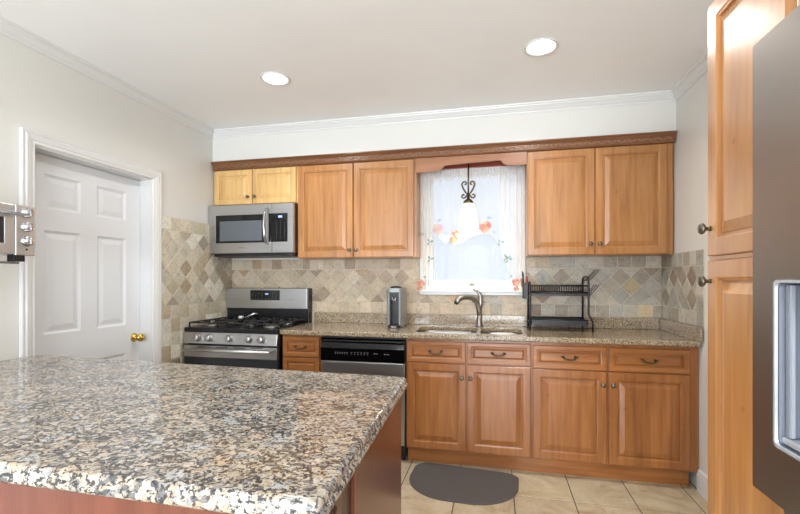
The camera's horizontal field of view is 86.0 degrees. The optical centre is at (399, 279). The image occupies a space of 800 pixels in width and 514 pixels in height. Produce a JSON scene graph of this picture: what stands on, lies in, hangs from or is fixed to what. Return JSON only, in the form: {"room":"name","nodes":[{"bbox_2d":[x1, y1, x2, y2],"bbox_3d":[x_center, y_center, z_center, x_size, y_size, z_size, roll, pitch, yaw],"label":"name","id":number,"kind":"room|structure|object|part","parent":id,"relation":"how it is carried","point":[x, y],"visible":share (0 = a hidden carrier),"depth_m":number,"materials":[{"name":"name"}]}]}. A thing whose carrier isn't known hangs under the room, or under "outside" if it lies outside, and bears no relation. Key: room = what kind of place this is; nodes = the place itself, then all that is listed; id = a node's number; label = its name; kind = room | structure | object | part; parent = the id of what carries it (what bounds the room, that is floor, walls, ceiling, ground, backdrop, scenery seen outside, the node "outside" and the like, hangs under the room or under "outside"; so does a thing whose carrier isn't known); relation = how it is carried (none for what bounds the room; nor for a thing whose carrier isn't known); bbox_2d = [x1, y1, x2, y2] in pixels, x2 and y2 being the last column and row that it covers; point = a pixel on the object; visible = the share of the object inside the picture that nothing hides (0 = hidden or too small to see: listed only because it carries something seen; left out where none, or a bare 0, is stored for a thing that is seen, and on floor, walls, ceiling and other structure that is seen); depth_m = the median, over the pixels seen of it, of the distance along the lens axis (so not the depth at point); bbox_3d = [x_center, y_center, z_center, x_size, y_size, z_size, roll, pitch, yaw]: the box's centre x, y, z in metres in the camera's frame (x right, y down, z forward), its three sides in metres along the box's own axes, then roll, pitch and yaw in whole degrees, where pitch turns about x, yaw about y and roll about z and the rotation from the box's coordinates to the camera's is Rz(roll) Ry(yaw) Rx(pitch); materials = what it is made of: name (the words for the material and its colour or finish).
{"room":"kitchen","nodes":[
{"label":"kitchen","id":0,"kind":"room"},
{"bbox_2d":[0,33,214,360],"bbox_3d":[-2.350,-0.050,0.876,0.140,2.689,6.450,0,0,13],"label":"wall","id":1,"kind":"structure","parent":0,"point":[40,93],"depth_m":2.55,"materials":[{"name":"paint"}]},
{"bbox_2d":[0,261,18,263],"bbox_3d":[-1.938,0.009,1.622,0.329,0.180,0.685,0,0,13],"label":"wire shelf","id":2,"kind":"object","parent":1,"relation":"attached to","point":[1,262],"visible":1,"depth_m":1.88,"materials":[{"name":"silver metal"}]},
{"bbox_2d":[0,202,34,261],"bbox_3d":[-1.872,-0.209,1.812,0.328,0.256,0.445,0,0,13],"label":"toaster oven","id":3,"kind":"object","parent":2,"relation":"on","point":[17,222],"visible":0.98,"depth_m":1.93,"materials":[{"name":"silver metal"}]},
{"bbox_3d":[-1.763,-0.218,1.748,0.004,0.115,0.267,0,0,13],"label":"door glass","id":4,"kind":"part","parent":3,"relation":"part of","materials":[{"name":"grey glass"}]},
{"bbox_3d":[-1.765,-0.322,1.742,0.010,0.026,0.355,0,0,13],"label":"rail","id":5,"kind":"part","parent":3,"relation":"part of","materials":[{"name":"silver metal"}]},
{"bbox_3d":[-1.764,-0.211,1.742,0.012,0.193,0.355,0,0,13],"label":"oven door","id":6,"kind":"part","parent":3,"relation":"part of","materials":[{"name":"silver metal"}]},
{"bbox_3d":[-1.734,-0.292,1.763,0.038,0.016,0.330,0,0,13],"label":"door handle","id":7,"kind":"part","parent":3,"relation":"part of","materials":[{"name":"silver metal"}]},
{"bbox_3d":[-1.715,-0.224,1.961,0.012,0.227,0.085,0,0,13],"label":"control panel","id":8,"kind":"part","parent":3,"relation":"part of","materials":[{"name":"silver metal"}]},
{"bbox_3d":[-1.694,-0.175,1.961,0.031,0.048,0.048,0,0,13],"label":"dial knob","id":9,"kind":"part","parent":3,"relation":"part of","materials":[{"name":"silver metal"}]},
{"bbox_3d":[-1.694,-0.240,1.961,0.031,0.048,0.048,0,0,13],"label":"dial knob","id":10,"kind":"part","parent":3,"relation":"part of","materials":[{"name":"silver metal"}]},
{"bbox_3d":[-1.694,-0.305,1.961,0.031,0.048,0.048,0,0,13],"label":"dial knob","id":11,"kind":"part","parent":3,"relation":"part of","materials":[{"name":"silver metal"}]},
{"bbox_2d":[35,153,144,360],"bbox_3d":[-1.944,0.288,2.708,0.108,1.993,0.787,0,0,13],"label":"door","id":12,"kind":"structure","parent":1,"relation":"in","point":[87,220],"depth_m":2.69,"materials":[{"name":"white paint"}]},
{"bbox_3d":[-1.852,0.410,3.039,0.073,0.062,0.062,0,0,13],"label":"knob","id":13,"kind":"part","parent":12,"relation":"part of","materials":[{"name":"gold metal"}]},
{"bbox_2d":[19,127,161,361],"bbox_3d":[-1.863,0.252,2.690,0.024,2.086,0.949,0,0,13],"label":"trim","id":14,"kind":"structure","parent":1,"relation":"attached to","point":[28,138],"depth_m":2.40,"materials":[{"name":"white wood"}]},
{"bbox_2d":[35,146,151,361],"bbox_3d":[-1.944,0.287,2.708,0.147,2.015,0.807,0,0,13],"label":"trim","id":15,"kind":"structure","parent":1,"relation":"attached to","point":[145,183],"depth_m":3.08,"materials":[{"name":"white wood"}]},
{"bbox_2d":[162,216,230,363],"bbox_3d":[-1.664,0.374,3.576,0.008,1.695,0.865,0,0,13],"label":"wall tile","id":16,"kind":"structure","parent":1,"relation":"attached to","point":[195,282],"depth_m":3.41,"materials":[{"name":"tile"}]},
{"bbox_2d":[0,15,707,138],"bbox_3d":[-0.520,-1.263,0.413,3.634,0.062,6.040,0,0,13],"label":"trim","id":17,"kind":"structure","parent":1,"relation":"attached to","point":[8,28],"depth_m":3.10,"materials":[{"name":"white wood"}]},
{"bbox_2d":[0,0,713,128],"bbox_3d":[-0.492,-1.344,0.539,3.934,0.100,6.600,0,0,13],"label":"ceiling","id":18,"kind":"structure","parent":0,"point":[206,60],"depth_m":2.42,"materials":[{"name":"paint"}]},
{"bbox_2d":[260,72,290,85],"bbox_3d":[-0.803,-1.306,2.765,0.192,0.037,0.192,0,0,13],"label":"recessed light","id":19,"kind":"object","parent":18,"relation":"in","point":[271,78],"visible":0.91,"depth_m":2.77,"materials":[{"name":"white"}]},
{"bbox_2d":[523,38,558,56],"bbox_3d":[0.785,-1.306,2.389,0.192,0.037,0.192,0,0,13],"label":"recessed light","id":20,"kind":"object","parent":18,"relation":"in","point":[539,47],"visible":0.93,"depth_m":2.39,"materials":[{"name":"white"}]},
{"bbox_2d":[231,257,525,281],"bbox_3d":[0.207,-0.050,3.683,3.934,2.689,0.140,0,0,13],"label":"wall","id":21,"kind":"structure","parent":0,"point":[525,257],"depth_m":3.93,"materials":[{"name":"paint"}]},
{"bbox_2d":[214,166,297,205],"bbox_3d":[-1.219,-0.824,3.776,0.791,0.362,0.278,0,0,13],"label":"upper cabinet","id":22,"kind":"object","parent":21,"relation":"attached to","point":[279,184],"visible":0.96,"depth_m":3.67,"materials":[{"name":"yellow wood"}]},
{"bbox_3d":[-1.445,-0.796,3.722,0.364,0.297,0.020,0,0,13],"label":"door","id":23,"kind":"part","parent":22,"relation":"part of","materials":[{"name":"yellow wood"}]},
{"bbox_2d":[208,203,297,257],"bbox_3d":[-1.233,-0.413,3.724,0.796,0.436,0.380,0,0,13],"label":"microwave","id":24,"kind":"object","parent":22,"relation":"attached to","point":[249,230],"visible":0.98,"depth_m":3.59,"materials":[{"name":"silver metal"}]},
{"bbox_3d":[-1.353,-0.426,3.632,0.600,0.410,0.024,0,0,13],"label":"door","id":25,"kind":"part","parent":24,"relation":"part of","materials":[{"name":"metal"}]},
{"bbox_3d":[-1.206,-0.207,3.736,0.735,0.024,0.270,0,0,13],"label":"vent panel","id":26,"kind":"part","parent":24,"relation":"part of","materials":[{"name":"black plastic"}]},
{"bbox_3d":[-1.110,-0.446,3.536,0.023,0.313,0.066,0,0,22],"label":"handle","id":27,"kind":"part","parent":24,"relation":"part of","materials":[{"name":"silver metal"}]},
{"bbox_3d":[-1.064,-0.796,3.638,0.400,0.297,0.020,0,0,13],"label":"door","id":28,"kind":"part","parent":22,"relation":"part of","materials":[{"name":"yellow wood"}]},
{"bbox_2d":[298,159,419,259],"bbox_3d":[-0.341,-0.591,3.580,1.003,0.828,0.278,0,0,13],"label":"upper cabinet","id":29,"kind":"object","parent":21,"relation":"attached to","point":[360,210],"visible":0.98,"depth_m":3.47,"materials":[{"name":"brown wood"}]},
{"bbox_3d":[-0.616,-0.563,3.538,0.482,0.763,0.020,0,0,13],"label":"door","id":30,"kind":"part","parent":29,"relation":"part of","materials":[{"name":"brown wood"}]},
{"bbox_3d":[-0.132,-0.563,3.430,0.494,0.763,0.020,0,0,13],"label":"door","id":31,"kind":"part","parent":29,"relation":"part of","materials":[{"name":"brown wood"}]},
{"bbox_2d":[416,152,526,172],"bbox_3d":[0.536,-0.894,3.283,0.835,0.113,0.018,0,0,13],"label":"valance board","id":32,"kind":"object","parent":29,"relation":"attached to","point":[433,164],"visible":1,"depth_m":3.28,"materials":[{"name":"brown wood"}]},
{"bbox_2d":[231,256,661,333],"bbox_3d":[0.191,0.156,3.611,3.634,0.678,0.008,0,0,13],"label":"wall tile","id":33,"kind":"structure","parent":21,"relation":"attached to","point":[629,286],"depth_m":3.53,"materials":[{"name":"tile"}]},
{"bbox_2d":[310,260,317,269],"bbox_3d":[-0.766,-0.131,3.814,0.072,0.100,0.008,0,0,13],"label":"cover plate","id":34,"kind":"object","parent":33,"relation":"attached to","point":[313,263],"visible":0.97,"depth_m":3.81,"materials":[{"name":"beige plastic"}]},
{"bbox_2d":[419,165,524,294],"bbox_3d":[0.592,-0.409,3.554,0.863,1.072,0.145,0,0,13],"label":"window","id":35,"kind":"structure","parent":21,"relation":"in","point":[431,287],"depth_m":3.56,"materials":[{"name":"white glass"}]},
{"bbox_3d":[0.582,0.093,3.505,0.863,0.020,0.045,0,0,13],"label":"sill","id":36,"kind":"part","parent":35,"relation":"part of","materials":[{"name":"white wood"}]},
{"bbox_3d":[0.606,-0.418,3.576,0.728,0.933,0.045,0,0,13],"label":"sash","id":37,"kind":"part","parent":35,"relation":"part of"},
{"bbox_3d":[0.607,-0.408,3.581,0.800,0.995,0.085,0,0,13],"label":"frame","id":38,"kind":"part","parent":35,"relation":"part of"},
{"bbox_2d":[441,161,506,169],"bbox_3d":[0.564,-0.947,3.410,0.835,0.073,0.238,0,0,13],"label":"board","id":39,"kind":"object","parent":21,"relation":"attached to","point":[490,163],"visible":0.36,"depth_m":3.47,"materials":[{"name":"brown wood"}]},
{"bbox_2d":[458,163,478,228],"bbox_3d":[0.533,-0.687,3.349,0.168,0.560,0.168,0,0,13],"label":"pendant lamp","id":40,"kind":"object","parent":39,"relation":"hanging from","point":[468,219],"visible":0.89,"depth_m":3.31,"materials":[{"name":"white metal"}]},
{"bbox_3d":[0.533,-0.790,3.349,0.012,0.310,0.012,0,0,-10],"label":"stem","id":41,"kind":"part","parent":40,"relation":"part of","materials":[{"name":"brown metal"}]},
{"bbox_3d":[0.533,-0.502,3.349,0.168,0.190,0.168,0,0,13],"label":"lamp shade","id":42,"kind":"part","parent":40,"relation":"part of","materials":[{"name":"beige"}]},
{"bbox_2d":[525,143,672,256],"bbox_3d":[1.444,-0.591,3.184,0.978,0.828,0.278,0,0,13],"label":"upper cabinet","id":43,"kind":"object","parent":21,"relation":"attached to","point":[618,200],"visible":0.97,"depth_m":3.07,"materials":[{"name":"brown wood"}]},
{"bbox_2d":[211,130,676,170],"bbox_3d":[0.134,-0.986,3.355,3.626,0.070,0.052,0,0,13],"label":"crown molding","id":44,"kind":"structure","parent":43,"relation":"attached to","point":[662,137],"depth_m":3.28,"materials":[{"name":"brown wood"}]},
{"bbox_3d":[1.173,-0.563,3.140,0.459,0.763,0.020,0,0,13],"label":"door","id":45,"kind":"part","parent":43,"relation":"part of","materials":[{"name":"brown wood"}]},
{"bbox_3d":[1.631,-0.563,3.038,0.462,0.763,0.020,0,0,13],"label":"door","id":46,"kind":"part","parent":43,"relation":"part of","materials":[{"name":"brown wood"}]},
{"bbox_2d":[213,101,675,161],"bbox_3d":[0.163,-1.158,3.487,3.634,0.273,0.260,0,0,13],"label":"wall","id":47,"kind":"structure","parent":0,"point":[651,117],"depth_m":3.29,"materials":[{"name":"paint"}]},
{"bbox_2d":[401,447,707,513],"bbox_3d":[-0.492,1.298,0.539,3.634,0.006,6.300,0,0,13],"label":"floor","id":48,"kind":"structure","parent":0,"point":[538,492],"depth_m":2.53,"materials":[{"name":"tile"}]},
{"bbox_2d":[0,398,400,513],"bbox_3d":[-0.975,0.855,1.405,1.876,0.880,0.896,0,0,13],"label":"base cabinet","id":49,"kind":"object","parent":48,"relation":"on","point":[374,487],"visible":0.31,"depth_m":1.10,"materials":[{"name":"brown wood"}]},
{"bbox_3d":[-1.092,0.855,0.981,1.830,0.880,0.017,0,0,13],"label":"panel","id":50,"kind":"part","parent":49,"relation":"part of","materials":[{"name":"brown wood"}]},
{"bbox_2d":[0,355,407,513],"bbox_3d":[-0.975,0.394,1.434,1.964,0.040,1.047,0,0,13],"label":"countertop","id":51,"kind":"structure","parent":49,"relation":"on","point":[221,439],"depth_m":1.06,"materials":[{"name":"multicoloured stone"}]},
{"bbox_3d":[-0.066,0.856,1.376,0.021,0.878,0.558,0,0,13],"label":"panel","id":52,"kind":"part","parent":49,"relation":"part of","materials":[{"name":"brown wood"}]},
{"bbox_2d":[181,288,311,369],"bbox_3d":[-1.245,0.676,3.557,0.815,1.198,0.712,0,0,13],"label":"gas range","id":53,"kind":"object","parent":48,"relation":"on","point":[256,341],"visible":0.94,"depth_m":3.34,"materials":[{"name":"silver metal"}]},
{"bbox_3d":[-1.572,0.449,3.310,0.060,0.059,0.038,0,0,13],"label":"burner knob","id":54,"kind":"part","parent":53,"relation":"part of","materials":[{"name":"metal"}]},
{"bbox_3d":[-1.474,0.449,3.288,0.060,0.059,0.038,0,0,13],"label":"burner knob","id":55,"kind":"part","parent":53,"relation":"part of","materials":[{"name":"metal"}]},
{"bbox_3d":[-1.303,0.449,3.250,0.060,0.059,0.038,0,0,13],"label":"burner knob","id":56,"kind":"part","parent":53,"relation":"part of","materials":[{"name":"metal"}]},
{"bbox_2d":[181,335,282,369],"bbox_3d":[-1.241,0.842,3.546,0.795,0.865,0.694,0,0,13],"label":"oven","id":57,"kind":"object","parent":53,"relation":"in","point":[249,351],"depth_m":3.25,"materials":[{"name":"silver metal"}]},
{"bbox_3d":[-1.296,0.452,3.296,0.797,0.086,0.068,0,0,13],"label":"knob panel","id":58,"kind":"part","parent":53,"relation":"part of","materials":[{"name":"metal"}]},
{"bbox_2d":[184,321,308,333],"bbox_3d":[-1.240,0.391,3.551,0.803,0.036,0.565,0,0,13],"label":"cooktop","id":59,"kind":"object","parent":53,"relation":"in","point":[204,328],"depth_m":3.33,"materials":[{"name":"black metal"}]},
{"bbox_3d":[-1.140,0.449,3.214,0.060,0.059,0.038,0,0,13],"label":"burner knob","id":60,"kind":"part","parent":53,"relation":"part of","materials":[{"name":"metal"}]},
{"bbox_2d":[243,313,257,317],"bbox_3d":[-1.274,0.306,3.662,0.128,0.050,0.029,0,0,-9],"label":"spoon rest","id":61,"kind":"object","parent":53,"relation":"on","point":[252,314],"visible":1,"depth_m":3.66,"materials":[{"name":"silver metal"}]},
{"bbox_3d":[-1.039,0.449,3.191,0.060,0.059,0.038,0,0,13],"label":"burner knob","id":62,"kind":"part","parent":53,"relation":"part of","materials":[{"name":"metal"}]},
{"bbox_3d":[-1.195,0.168,3.826,0.795,0.178,0.012,0,0,13],"label":"backguard panel","id":63,"kind":"part","parent":53,"relation":"part of","materials":[{"name":"metal"}]},
{"bbox_3d":[-1.007,0.365,3.369,0.124,0.016,0.124,0,0,13],"label":"burner","id":64,"kind":"part","parent":53,"relation":"part of","materials":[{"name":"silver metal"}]},
{"bbox_2d":[283,335,321,371],"bbox_3d":[-0.673,0.798,3.471,0.308,0.774,0.650,0,0,13],"label":"base cabinet","id":65,"kind":"object","parent":48,"relation":"on","point":[300,352],"visible":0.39,"depth_m":3.19,"materials":[{"name":"orange wood"}]},
{"bbox_3d":[-0.735,0.718,3.194,0.292,0.274,0.020,0,0,13],"label":"drawer","id":66,"kind":"part","parent":65,"relation":"part of","materials":[{"name":"orange wood"}]},
{"bbox_3d":[-0.735,0.500,3.194,0.292,0.146,0.020,0,0,13],"label":"drawer","id":67,"kind":"part","parent":65,"relation":"part of","materials":[{"name":"orange wood"}]},
{"bbox_2d":[321,336,406,459],"bbox_3d":[-0.208,0.854,3.372,0.634,0.882,0.628,0,0,13],"label":"dishwasher","id":68,"kind":"object","parent":48,"relation":"on","point":[339,354],"visible":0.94,"depth_m":3.07,"materials":[{"name":"black plastic"}]},
{"bbox_3d":[-0.270,0.881,3.092,0.624,0.577,0.028,0,0,13],"label":"door","id":69,"kind":"part","parent":68,"relation":"part of","materials":[{"name":"metal"}]},
{"bbox_3d":[-0.271,0.508,3.086,0.624,0.162,0.040,0,0,13],"label":"control panel","id":70,"kind":"part","parent":68,"relation":"part of","materials":[{"name":"black plastic"}]},
{"bbox_3d":[-0.257,1.245,3.151,0.610,0.100,0.020,0,0,13],"label":"toe panel","id":71,"kind":"part","parent":68,"relation":"part of","materials":[{"name":"black plastic"}]},
{"bbox_2d":[409,463,518,504],"bbox_3d":[0.399,1.290,2.721,0.696,0.009,0.493,0,0,13],"label":"kitchen mat","id":72,"kind":"object","parent":48,"relation":"on","point":[463,485],"visible":1,"depth_m":2.69,"materials":[{"name":"grey fabric"}]},
{"bbox_2d":[406,338,530,457],"bbox_3d":[0.516,0.798,3.207,0.843,0.774,0.650,0,0,13],"label":"base cabinet","id":73,"kind":"object","parent":48,"relation":"on","point":[468,396],"visible":1,"depth_m":2.92,"materials":[{"name":"orange wood"}]},
{"bbox_3d":[0.243,0.501,2.951,0.106,0.029,0.031,0,0,13],"label":"pull handle","id":74,"kind":"part","parent":73,"relation":"part of","materials":[{"name":"brown metal"}]},
{"bbox_3d":[0.248,0.500,2.976,0.406,0.146,0.020,0,0,13],"label":"drawer","id":75,"kind":"part","parent":73,"relation":"part of","materials":[{"name":"orange wood"}]},
{"bbox_3d":[0.249,0.877,2.976,0.408,0.592,0.020,0,0,13],"label":"door","id":76,"kind":"part","parent":73,"relation":"part of","materials":[{"name":"orange wood"}]},
{"bbox_3d":[0.655,0.501,2.859,0.106,0.029,0.031,0,0,13],"label":"pull handle","id":77,"kind":"part","parent":73,"relation":"part of","materials":[{"name":"brown metal"}]},
{"bbox_3d":[0.660,0.500,2.884,0.414,0.146,0.020,0,0,13],"label":"drawer","id":78,"kind":"part","parent":73,"relation":"part of","materials":[{"name":"orange wood"}]},
{"bbox_3d":[0.661,0.877,2.884,0.413,0.592,0.020,0,0,13],"label":"door","id":79,"kind":"part","parent":73,"relation":"part of","materials":[{"name":"orange wood"}]},
{"bbox_2d":[408,447,688,485],"bbox_3d":[0.937,1.240,2.897,1.795,0.110,0.018,0,0,13],"label":"toe kick","id":80,"kind":"object","parent":48,"relation":"on","point":[662,476],"visible":0.64,"depth_m":2.87,"materials":[{"name":"orange wood"}]},
{"bbox_2d":[531,342,698,471],"bbox_3d":[1.411,0.798,3.008,0.986,0.774,0.650,0,0,13],"label":"base cabinet","id":81,"kind":"object","parent":48,"relation":"on","point":[607,404],"visible":0.98,"depth_m":2.72,"materials":[{"name":"orange wood"}]},
{"bbox_2d":[280,312,702,346],"bbox_3d":[0.529,0.349,3.194,2.790,0.121,0.672,0,0,13],"label":"countertop","id":82,"kind":"structure","parent":81,"relation":"on","point":[607,330],"depth_m":3.16,"materials":[{"name":"beige stone"}]},
{"bbox_2d":[386,286,406,327],"bbox_3d":[-0.045,0.212,3.421,0.158,0.324,0.251,0,0,13],"label":"coffee machine","id":83,"kind":"object","parent":82,"relation":"on","point":[396,295],"visible":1,"depth_m":3.35,"materials":[{"name":"silver metal"}]},
{"bbox_2d":[388,324,400,327],"bbox_3d":[-0.041,0.362,3.348,0.102,0.024,0.109,0,0,13],"label":"drip tray","id":84,"kind":"object","parent":83,"relation":"on","point":[389,325],"depth_m":3.30,"materials":[{"name":"silver plastic"}]},
{"bbox_2d":[454,289,482,326],"bbox_3d":[0.541,0.222,3.380,0.275,0.304,0.060,0,0,-30],"label":"faucet","id":85,"kind":"object","parent":82,"relation":"on","point":[478,303],"visible":1,"depth_m":3.41,"materials":[{"name":"grey metal"}]},
{"bbox_3d":[0.624,0.159,3.436,0.078,0.177,0.038,0,0,13],"label":"lever","id":86,"kind":"part","parent":85,"relation":"part of","materials":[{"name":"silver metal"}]},
{"bbox_2d":[420,330,520,334],"bbox_3d":[0.509,0.497,3.192,0.772,0.174,0.467,0,0,13],"label":"sink","id":87,"kind":"object","parent":82,"relation":"in","point":[425,331],"visible":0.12,"depth_m":3.42,"materials":[{"name":"silver metal"}]},
{"bbox_3d":[0.355,0.497,3.226,0.455,0.174,0.467,0,0,13],"label":"bowl","id":88,"kind":"part","parent":87,"relation":"part of","materials":[{"name":"silver metal"}]},
{"bbox_3d":[0.739,0.477,3.137,0.301,0.134,0.435,0,0,13],"label":"bowl","id":89,"kind":"part","parent":87,"relation":"part of","materials":[{"name":"silver metal"}]},
{"bbox_2d":[522,269,598,331],"bbox_3d":[1.193,0.150,3.220,0.528,0.449,0.230,0,0,13],"label":"dish rack","id":90,"kind":"object","parent":82,"relation":"on","point":[531,320],"visible":1,"depth_m":3.14,"materials":[{"name":"black metal"}]},
{"bbox_3d":[0.983,0.193,3.267,0.015,0.362,0.230,0,0,13],"label":"frame","id":91,"kind":"part","parent":90,"relation":"part of","materials":[{"name":"black metal"}]},
{"bbox_2d":[530,285,587,293],"bbox_3d":[1.179,0.070,3.223,0.401,0.061,0.227,0,0,13],"label":"basket","id":92,"kind":"object","parent":90,"relation":"on","point":[550,287],"depth_m":3.13,"materials":[{"name":"black metal"}]},
{"bbox_2d":[531,294,587,295],"bbox_3d":[1.182,0.111,3.222,0.387,0.016,0.216,0,0,13],"label":"shelf","id":93,"kind":"object","parent":90,"relation":"attached to","point":[531,294],"depth_m":3.12,"materials":[{"name":"black metal"}]},
{"bbox_2d":[531,316,588,328],"bbox_3d":[1.179,0.320,3.223,0.401,0.066,0.224,0,0,13],"label":"tray","id":94,"kind":"object","parent":90,"relation":"on","point":[535,320],"depth_m":3.13,"materials":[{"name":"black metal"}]},
{"bbox_3d":[1.388,0.173,3.177,0.043,0.402,0.230,0,0,13],"label":"frame","id":95,"kind":"part","parent":90,"relation":"part of","materials":[{"name":"black metal"}]},
{"bbox_3d":[1.092,0.508,2.762,0.106,0.029,0.031,0,0,13],"label":"pull handle","id":96,"kind":"part","parent":81,"relation":"part of","materials":[{"name":"brown metal"}]},
{"bbox_3d":[1.097,0.507,2.787,0.449,0.148,0.020,0,0,13],"label":"drawer","id":97,"kind":"part","parent":81,"relation":"part of","materials":[{"name":"orange wood"}]},
{"bbox_3d":[1.097,0.881,2.787,0.449,0.584,0.020,0,0,13],"label":"door","id":98,"kind":"part","parent":81,"relation":"part of","materials":[{"name":"orange wood"}]},
{"bbox_3d":[1.554,0.507,2.686,0.459,0.148,0.020,0,0,13],"label":"drawer","id":99,"kind":"part","parent":81,"relation":"part of","materials":[{"name":"orange wood"}]},
{"bbox_3d":[1.554,0.881,2.686,0.459,0.584,0.020,0,0,13],"label":"door","id":100,"kind":"part","parent":81,"relation":"part of","materials":[{"name":"orange wood"}]},
{"bbox_3d":[1.548,0.508,2.661,0.106,0.029,0.031,0,0,13],"label":"pull handle","id":101,"kind":"part","parent":81,"relation":"part of","materials":[{"name":"brown metal"}]},
{"bbox_2d":[697,0,799,513],"bbox_3d":[1.162,0.228,1.038,0.610,2.133,0.460,0,0,13],"label":"pantry cabinet","id":102,"kind":"object","parent":48,"relation":"on","point":[734,26],"visible":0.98,"depth_m":1.19,"materials":[{"name":"brown wood"}]},
{"bbox_3d":[0.925,0.005,1.303,0.032,0.034,0.034,0,0,13],"label":"knob","id":103,"kind":"part","parent":102,"relation":"part of","materials":[{"name":"grey metal"}]},
{"bbox_3d":[0.925,-0.154,1.303,0.032,0.034,0.034,0,0,13],"label":"knob","id":104,"kind":"part","parent":102,"relation":"part of","materials":[{"name":"grey metal"}]},
{"bbox_3d":[0.908,-0.064,1.094,0.014,0.011,0.460,0,0,13],"label":"rail","id":105,"kind":"part","parent":102,"relation":"part of","materials":[{"name":"brown wood"}]},
{"bbox_3d":[0.905,0.566,1.095,0.020,1.247,0.455,0,0,13],"label":"door","id":106,"kind":"part","parent":102,"relation":"part of","materials":[{"name":"brown wood"}]},
{"bbox_3d":[0.905,-0.452,1.095,0.020,0.762,0.455,0,0,13],"label":"door","id":107,"kind":"part","parent":102,"relation":"part of","materials":[{"name":"brown wood"}]},
{"bbox_2d":[753,4,799,513],"bbox_3d":[0.929,0.406,0.375,0.748,1.778,0.915,0,0,13],"label":"refrigerator","id":108,"kind":"object","parent":48,"relation":"on","point":[776,57],"visible":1,"depth_m":0.81,"materials":[{"name":"grey metal"}]},
{"bbox_3d":[0.735,0.151,0.788,0.042,0.280,0.008,0,0,13],"label":"panel","id":109,"kind":"part","parent":108,"relation":"part of","materials":[{"name":"grey metal"}]},
{"bbox_2d":[662,70,713,487],"bbox_3d":[1.334,-0.050,0.057,0.140,2.689,6.450,0,0,13],"label":"wall","id":110,"kind":"structure","parent":0,"point":[690,148],"depth_m":2.69,"materials":[{"name":"paint"}]},
{"bbox_2d":[661,249,704,327],"bbox_3d":[1.887,0.052,2.889,0.008,0.471,0.665,0,0,13],"label":"wall tile","id":111,"kind":"structure","parent":110,"relation":"attached to","point":[682,299],"depth_m":2.83,"materials":[{"name":"tile"}]},
{"bbox_2d":[697,469,707,501],"bbox_3d":[1.670,1.227,1.926,0.015,0.135,1.445,0,0,13],"label":"baseboard","id":112,"kind":"structure","parent":110,"relation":"attached to","point":[702,479],"depth_m":2.56,"materials":[{"name":"white wood"}]},
{"bbox_3d":[0.574,-0.833,3.476,0.840,0.012,0.012,0,0,13],"label":"curtain rod","id":113,"kind":"object","parent":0,"visible":0},
{"bbox_2d":[417,165,524,290],"bbox_3d":[0.558,-0.401,3.442,0.856,0.984,0.051,0,0,13],"label":"lace curtain","id":114,"kind":"object","parent":113,"relation":"hanging from","point":[511,240],"visible":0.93,"depth_m":3.38,"materials":[{"name":"white fabric"}]},
{"bbox_2d":[417,276,425,286],"bbox_3d":[0.175,0.013,3.503,0.082,0.101,0.004,0,0,13],"label":"flower","id":115,"kind":"object","parent":114,"relation":"on","point":[421,283],"depth_m":3.50,"materials":[{"name":"red fabric"}]},
{"bbox_2d":[432,218,447,235],"bbox_3d":[0.329,-0.426,3.488,0.136,0.151,0.004,0,0,13],"label":"flower","id":116,"kind":"object","parent":114,"relation":"on","point":[437,228],"depth_m":3.49,"materials":[{"name":"pink fabric"}]},
{"bbox_2d":[447,235,457,243],"bbox_3d":[0.426,-0.322,3.466,0.088,0.081,0.003,0,0,11],"label":"flower","id":117,"kind":"object","parent":114,"relation":"on","point":[453,238],"depth_m":3.46,"materials":[{"name":"orange fabric"}]},
{"bbox_2d":[452,230,458,236],"bbox_3d":[0.446,-0.373,3.462,0.060,0.053,0.002,0,0,13],"label":"flower","id":118,"kind":"object","parent":114,"relation":"on","point":[455,233],"depth_m":3.46,"materials":[{"name":"orange fabric"}]},
{"bbox_2d":[472,215,496,233],"bbox_3d":[0.669,-0.432,3.412,0.198,0.163,0.004,0,0,13],"label":"flower","id":119,"kind":"object","parent":114,"relation":"on","point":[484,226],"depth_m":3.41,"materials":[{"name":"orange fabric"}]},
{"bbox_2d":[510,274,519,285],"bbox_3d":[0.892,0.004,3.344,0.078,0.089,0.003,0,0,11],"label":"flower","id":120,"kind":"object","parent":114,"relation":"on","point":[515,281],"depth_m":3.35,"materials":[{"name":"red fabric"}]}
]}

